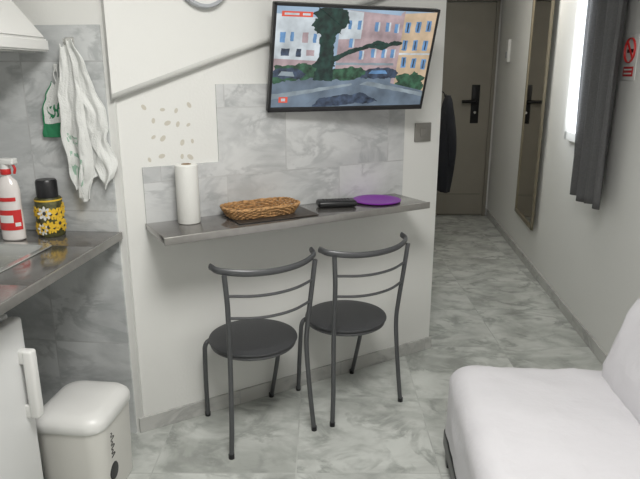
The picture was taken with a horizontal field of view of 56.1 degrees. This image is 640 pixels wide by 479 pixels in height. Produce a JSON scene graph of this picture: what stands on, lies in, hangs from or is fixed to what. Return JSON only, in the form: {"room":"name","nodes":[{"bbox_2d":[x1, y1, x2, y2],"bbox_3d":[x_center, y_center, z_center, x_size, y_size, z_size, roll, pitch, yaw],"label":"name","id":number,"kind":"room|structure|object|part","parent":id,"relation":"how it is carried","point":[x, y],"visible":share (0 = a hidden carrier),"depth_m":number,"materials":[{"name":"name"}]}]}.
{"room":"studio apartment","nodes":[
{"label":"studio apartment","id":0,"kind":"room"},
{"bbox_2d":[12,0,143,431],"bbox_3d":[-1.193,-0.434,2.521,0.770,2.700,0.120,2,15,6],"label":"wall","id":1,"kind":"structure","parent":0,"point":[38,12],"depth_m":2.41,"materials":[{"name":"white paint"}]},
{"bbox_2d":[42,64,60,137],"bbox_3d":[-1.061,-0.551,2.390,0.122,0.285,0.021,2,15,6],"label":"pot holder","id":2,"kind":"object","parent":1,"relation":"hanging from","point":[50,108],"visible":0.76,"depth_m":2.40,"materials":[{"name":"white fabric"}]},
{"bbox_2d":[0,25,136,432],"bbox_3d":[-1.151,0.026,2.575,0.608,1.785,0.011,2,15,6],"label":"tile backsplash","id":3,"kind":"structure","parent":1,"relation":"attached to","point":[76,326],"depth_m":2.55,"materials":[{"name":"stone"}]},
{"bbox_2d":[62,37,74,46],"bbox_3d":[-0.974,-0.759,2.308,0.036,0.040,0.052,2,15,6],"label":"towel hook","id":4,"kind":"object","parent":1,"relation":"attached to","point":[67,38],"visible":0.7,"depth_m":2.32,"materials":[{"name":"silver metal"}]},
{"bbox_2d":[58,39,117,201],"bbox_3d":[-0.920,-0.457,2.366,0.205,0.638,0.064,2,15,6],"label":"kitchen towel","id":5,"kind":"object","parent":1,"relation":"attached to","point":[84,124],"visible":1,"depth_m":2.37,"materials":[{"name":"white fabric"}]},
{"bbox_2d":[116,0,446,415],"bbox_3d":[-0.119,-0.540,2.906,1.740,2.700,0.120,-9,18,-30],"label":"wall","id":6,"kind":"structure","parent":0,"point":[179,301],"depth_m":2.87,"materials":[{"name":"white paint"}]},
{"bbox_2d":[186,0,222,7],"bbox_3d":[-0.469,-1.045,2.404,0.224,0.224,0.034,-9,18,-30],"label":"wall clock","id":7,"kind":"object","parent":6,"relation":"attached to","point":[197,3],"visible":1,"depth_m":2.42,"materials":[{"name":"grey"}]},
{"bbox_2d":[101,0,378,100],"bbox_3d":[-0.077,-1.243,2.639,1.740,1.203,0.046,-9,18,-30],"label":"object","id":8,"kind":"structure","parent":6,"relation":"attached to","point":[148,43],"depth_m":2.42,"materials":[{"name":"white paint"}]},
{"bbox_2d":[142,84,404,223],"bbox_3d":[-0.151,-0.426,2.840,1.380,0.605,0.012,-9,18,-30],"label":"backsplash","id":9,"kind":"structure","parent":6,"relation":"attached to","point":[305,157],"depth_m":2.83,"materials":[{"name":"stone"}]},
{"bbox_2d":[139,336,430,432],"bbox_3d":[-0.081,0.740,3.202,1.750,0.075,0.012,-9,18,-30],"label":"baseboard","id":10,"kind":"structure","parent":6,"relation":"attached to","point":[188,411],"depth_m":3.09,"materials":[{"name":"stone"}]},
{"bbox_2d":[145,193,429,245],"bbox_3d":[-0.102,-0.114,2.786,1.344,0.032,0.291,-9,18,-30],"label":"wall shelf","id":11,"kind":"object","parent":6,"relation":"attached to","point":[172,232],"visible":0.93,"depth_m":2.60,"materials":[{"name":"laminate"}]},
{"bbox_2d":[174,163,200,224],"bbox_3d":[-0.562,-0.197,2.551,0.096,0.252,0.096,-9,18,-30],"label":"paper towel roll","id":12,"kind":"object","parent":11,"relation":"on","point":[186,174],"visible":1,"depth_m":2.52,"materials":[{"name":"white"}]},
{"bbox_2d":[223,206,318,224],"bbox_3d":[-0.223,-0.114,2.717,0.380,0.005,0.220,-8,17,-27],"label":"placemat","id":13,"kind":"object","parent":11,"relation":"on","point":[300,211],"visible":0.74,"depth_m":2.66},
{"bbox_2d":[220,197,299,219],"bbox_3d":[-0.267,-0.140,2.701,0.364,0.051,0.201,-9,18,-30],"label":"bread basket","id":14,"kind":"object","parent":13,"relation":"on","point":[262,207],"visible":1,"depth_m":2.68,"materials":[{"name":"wicker"}]},
{"bbox_2d":[316,198,356,207],"bbox_3d":[0.079,-0.178,2.893,0.190,0.034,0.084,-3,16,-10],"label":"remote control","id":15,"kind":"object","parent":11,"relation":"on","point":[336,202],"visible":1,"depth_m":2.86,"materials":[{"name":"black plastic"}]},
{"bbox_2d":[353,195,400,204],"bbox_3d":[0.285,-0.198,3.015,0.244,0.010,0.244,-9,18,-30],"label":"plate","id":16,"kind":"object","parent":11,"relation":"on","point":[363,199],"visible":1,"depth_m":3.02,"materials":[{"name":"purple plastic"}]},
{"bbox_2d":[266,1,440,112],"bbox_3d":[0.141,-0.829,2.769,0.800,0.460,0.231,-6,17,-22],"label":"television","id":17,"kind":"object","parent":6,"relation":"attached to","point":[323,56],"visible":1,"depth_m":2.71,"materials":[{"name":"black plastic"}]},
{"bbox_2d":[414,122,430,141],"bbox_3d":[0.555,-0.577,3.231,0.110,0.100,0.015,-9,18,-30],"label":"light switch","id":18,"kind":"object","parent":6,"relation":"attached to","point":[422,132],"visible":1,"depth_m":3.22,"materials":[{"name":"silver metal"}]},
{"bbox_2d":[39,215,601,478],"bbox_3d":[0.050,0.822,3.234,4.700,0.100,8.600,0,15,0],"label":"floor","id":19,"kind":"structure","parent":0,"point":[487,309],"depth_m":3.06,"materials":[{"name":"stone"}]},
{"bbox_2d":[0,314,43,478],"bbox_3d":[-1.242,0.717,1.863,0.538,0.830,0.560,2,15,6],"label":"refrigerator","id":20,"kind":"object","parent":19,"relation":"on","point":[21,402],"visible":1,"depth_m":1.98,"materials":[{"name":"white metal"}]},
{"bbox_2d":[35,380,132,478],"bbox_3d":[-0.907,0.799,2.385,0.323,0.395,0.322,2,15,6],"label":"pedal bin","id":21,"kind":"object","parent":19,"relation":"on","point":[84,432],"visible":0.96,"depth_m":2.25,"materials":[{"name":"white plastic"}]},
{"bbox_3d":[-0.925,0.641,2.344,0.286,0.070,0.322,2,15,6],"label":"lid","id":22,"kind":"part","parent":21,"relation":"part of","materials":[{"name":"white plastic"}]},
{"bbox_2d":[202,247,317,459],"bbox_3d":[-0.290,0.462,2.720,0.487,0.871,0.463,-9,18,-30],"label":"dining chair","id":23,"kind":"object","parent":19,"relation":"on","point":[258,338],"visible":1,"depth_m":2.62,"materials":[{"name":"grey metal"}]},
{"bbox_3d":[-0.532,0.656,2.833,0.089,0.436,0.080,13,20,39],"label":"leg","id":24,"kind":"part","parent":23,"relation":"part of","materials":[{"name":"grey metal"}]},
{"bbox_3d":[-0.376,0.540,2.497,0.032,0.837,0.064,4,16,13],"label":"leg","id":25,"kind":"part","parent":23,"relation":"part of","materials":[{"name":"grey metal"}]},
{"bbox_3d":[-0.305,0.443,2.741,0.404,0.020,0.404,-9,18,-30],"label":"seat","id":26,"kind":"part","parent":23,"relation":"part of","materials":[{"name":"grey plastic"}]},
{"bbox_3d":[-0.305,0.462,2.746,0.390,0.019,0.390,-9,18,-30],"label":"seat frame","id":27,"kind":"part","parent":23,"relation":"part of","materials":[{"name":"grey metal"}]},
{"bbox_3d":[-0.206,0.194,2.502,0.487,0.238,0.139,-9,18,-30],"label":"backrest","id":28,"kind":"part","parent":23,"relation":"part of","materials":[{"name":"grey metal"}]},
{"bbox_3d":[-0.227,0.608,3.010,0.080,0.436,0.089,-3,16,-12],"label":"leg","id":29,"kind":"part","parent":23,"relation":"part of","materials":[{"name":"grey metal"}]},
{"bbox_3d":[-0.041,0.486,2.691,0.064,0.837,0.032,4,16,14],"label":"leg","id":30,"kind":"part","parent":23,"relation":"part of","materials":[{"name":"grey metal"}]},
{"bbox_2d":[296,232,409,426],"bbox_3d":[0.144,0.396,2.961,0.487,0.871,0.463,-10,18,-31],"label":"dining chair","id":31,"kind":"object","parent":19,"relation":"on","point":[346,318],"visible":0.94,"depth_m":2.86,"materials":[{"name":"grey metal"}]},
{"bbox_3d":[-0.100,0.592,3.068,0.089,0.436,0.080,12,19,37],"label":"leg","id":32,"kind":"part","parent":31,"relation":"part of","materials":[{"name":"grey metal"}]},
{"bbox_3d":[0.064,0.474,2.736,0.032,0.837,0.064,3,16,11],"label":"leg","id":33,"kind":"part","parent":31,"relation":"part of","materials":[{"name":"grey metal"}]},
{"bbox_3d":[0.128,0.377,2.982,0.404,0.020,0.404,-10,18,-31],"label":"seat","id":34,"kind":"part","parent":31,"relation":"part of","materials":[{"name":"grey plastic"}]},
{"bbox_3d":[0.128,0.395,2.987,0.390,0.019,0.390,-10,18,-31],"label":"seat frame","id":35,"kind":"part","parent":31,"relation":"part of","materials":[{"name":"grey metal"}]},
{"bbox_3d":[0.201,0.541,3.252,0.080,0.436,0.089,-4,16,-13],"label":"leg","id":36,"kind":"part","parent":31,"relation":"part of","materials":[{"name":"grey metal"}]},
{"bbox_3d":[0.231,0.127,2.745,0.487,0.238,0.139,-10,18,-31],"label":"backrest","id":37,"kind":"part","parent":31,"relation":"part of","materials":[{"name":"grey metal"}]},
{"bbox_3d":[0.393,0.418,2.938,0.064,0.837,0.032,4,16,13],"label":"leg","id":38,"kind":"part","parent":31,"relation":"part of","materials":[{"name":"grey metal"}]},
{"bbox_2d":[443,298,639,478],"bbox_3d":[0.953,0.771,1.582,1.002,0.874,1.861,1,15,4],"label":"sofa","id":39,"kind":"object","parent":19,"relation":"on","point":[502,422],"visible":1,"depth_m":2.08,"materials":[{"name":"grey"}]},
{"bbox_3d":[0.941,1.086,1.672,0.955,0.080,1.800,1,15,4],"label":"frame","id":40,"kind":"part","parent":39,"relation":"part of","materials":[{"name":"black plastic"}]},
{"bbox_3d":[1.244,0.610,1.516,0.416,0.528,1.850,1,15,4],"label":"backrest","id":41,"kind":"part","parent":39,"relation":"part of","materials":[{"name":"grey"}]},
{"bbox_2d":[447,0,502,210],"bbox_3d":[1.550,-1.612,6.806,1.300,2.700,0.120,0,15,0],"label":"wall","id":42,"kind":"structure","parent":0,"point":[501,0],"depth_m":6.72,"materials":[{"name":"white paint"}]},
{"bbox_2d":[435,2,496,214],"bbox_3d":[1.585,-1.416,6.732,0.630,2.340,0.118,0,15,0],"label":"door","id":43,"kind":"structure","parent":42,"relation":"in","point":[469,26],"depth_m":6.68,"materials":[{"name":"grey"}]},
{"bbox_3d":[1.664,-1.534,6.673,0.178,0.034,0.068,0,15,0],"label":"lever","id":44,"kind":"part","parent":43,"relation":"part of","materials":[{"name":"black metal"}]},
{"bbox_3d":[1.677,-1.507,6.686,0.205,0.420,0.078,0,15,0],"label":"door handle","id":45,"kind":"part","parent":43,"relation":"part of","materials":[{"name":"black metal"}]},
{"bbox_2d":[447,0,500,215],"bbox_3d":[1.583,-1.448,6.755,0.705,2.410,0.065,0,15,0],"label":"trim","id":46,"kind":"structure","parent":42,"relation":"attached to","point":[497,1],"depth_m":6.69,"materials":[{"name":"grey"}]},
{"bbox_2d":[487,0,639,354],"bbox_3d":[1.653,-0.495,2.743,0.120,2.700,8.600,1,15,5],"label":"wall","id":47,"kind":"structure","parent":0,"point":[590,257],"depth_m":4.17,"materials":[{"name":"white paint"}]},
{"bbox_2d":[505,39,511,61],"bbox_3d":[1.904,-1.910,6.079,0.034,0.220,0.120,1,15,5],"label":"intercom","id":48,"kind":"object","parent":47,"relation":"attached to","point":[508,42],"visible":1,"depth_m":6.04,"materials":[{"name":"white plastic"}]},
{"bbox_2d":[514,0,554,230],"bbox_3d":[1.779,-1.125,4.995,0.020,1.980,0.750,2,16,7],"label":"wall mirror","id":49,"kind":"object","parent":47,"relation":"attached to","point":[542,17],"visible":1,"depth_m":4.96,"materials":[{"name":"brown mirror"}]},
{"bbox_2d":[486,209,606,363],"bbox_3d":[1.611,0.700,3.347,0.017,0.075,7.720,1,15,5],"label":"baseboard","id":50,"kind":"structure","parent":47,"relation":"attached to","point":[576,324],"depth_m":4.33,"materials":[{"name":"stone"}]},
{"bbox_2d":[564,0,587,142],"bbox_3d":[1.675,-1.161,3.714,0.040,1.130,0.580,1,15,5],"label":"window","id":51,"kind":"structure","parent":47,"relation":"in","point":[572,104],"depth_m":3.95,"materials":[{"name":"white glass"}]},
{"bbox_2d":[620,34,639,79],"bbox_3d":[1.636,-0.961,3.174,0.018,0.230,0.180,1,15,5],"label":"no smoking sign","id":52,"kind":"object","parent":47,"relation":"attached to","point":[630,55],"visible":1,"depth_m":3.16,"materials":[{"name":"white plastic"}]},
{"bbox_3d":[1.646,-1.849,3.517,0.096,0.050,1.500,1,15,5],"label":"curtain rod","id":53,"kind":"object","parent":47,"relation":"attached to","visible":0},
{"bbox_2d":[570,0,627,209],"bbox_3d":[1.573,-0.980,3.376,0.076,1.570,0.582,1,15,5],"label":"curtain","id":54,"kind":"object","parent":53,"relation":"hanging from","point":[605,19],"visible":1,"depth_m":3.37,"materials":[{"name":"fabric"}]},
{"bbox_3d":[0.880,-1.123,5.026,0.120,2.700,3.635,2,16,9],"label":"wall","id":55,"kind":"structure","parent":0,"visible":0},
{"bbox_3d":[1.067,-1.299,5.347,0.125,0.060,0.010,0,15,0],"label":"coat hook","id":56,"kind":"object","parent":55,"relation":"attached to","visible":0},
{"bbox_2d":[437,95,456,192],"bbox_3d":[1.159,-0.867,5.452,0.257,0.860,0.222,15,21,43],"label":"coat","id":57,"kind":"object","parent":56,"relation":"hanging from","point":[446,158],"visible":0.93,"depth_m":5.36,"materials":[{"name":"black fabric"}]},
{"bbox_3d":[-1.716,0.087,0.625,0.120,2.700,4.100,2,15,6],"label":"wall","id":58,"kind":"structure","parent":0,"visible":0},
{"bbox_2d":[0,0,48,52],"bbox_3d":[-1.275,-1.132,1.911,0.410,1.011,0.600,2,15,6],"label":"range hood","id":59,"kind":"object","parent":58,"relation":"attached to","point":[18,34],"visible":1,"depth_m":2.16,"materials":[{"name":"white plastic"}]},
{"bbox_2d":[0,229,122,315],"bbox_3d":[-1.250,0.263,1.503,0.616,0.032,2.188,2,15,6],"label":"countertop","id":60,"kind":"structure","parent":58,"relation":"attached to","point":[21,281],"depth_m":2.12,"materials":[{"name":"laminate"}]},
{"bbox_2d":[0,158,26,240],"bbox_3d":[-1.222,-0.158,2.359,0.094,0.325,0.072,2,15,6],"label":"detergent bottle","id":61,"kind":"object","parent":60,"relation":"on","point":[12,221],"visible":1,"depth_m":2.34,"materials":[{"name":"white"}]},
{"bbox_2d":[0,242,51,271],"bbox_3d":[-1.252,0.132,2.141,0.400,0.124,0.480,2,15,6],"label":"sink","id":62,"kind":"object","parent":60,"relation":"in","point":[11,253],"visible":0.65,"depth_m":2.33,"materials":[{"name":"silver metal"}]},
{"bbox_2d":[34,178,66,237],"bbox_3d":[-1.104,-0.131,2.440,0.118,0.231,0.113,2,15,6],"label":"canister","id":63,"kind":"object","parent":60,"relation":"on","point":[49,210],"visible":1,"depth_m":2.41,"materials":[{"name":"black plastic"}]},
{"bbox_3d":[-1.103,-0.208,2.422,0.083,0.073,0.083,2,15,6],"label":"lid","id":64,"kind":"part","parent":63,"relation":"part of","materials":[{"name":"black plastic"}]},
{"bbox_2d":[34,198,66,234],"bbox_3d":[-1.104,-0.097,2.449,0.118,0.145,0.113,2,15,6],"label":"print","id":65,"kind":"object","parent":63,"relation":"attached to","point":[48,212],"depth_m":2.41,"materials":[{"name":"yellow"}]}
]}

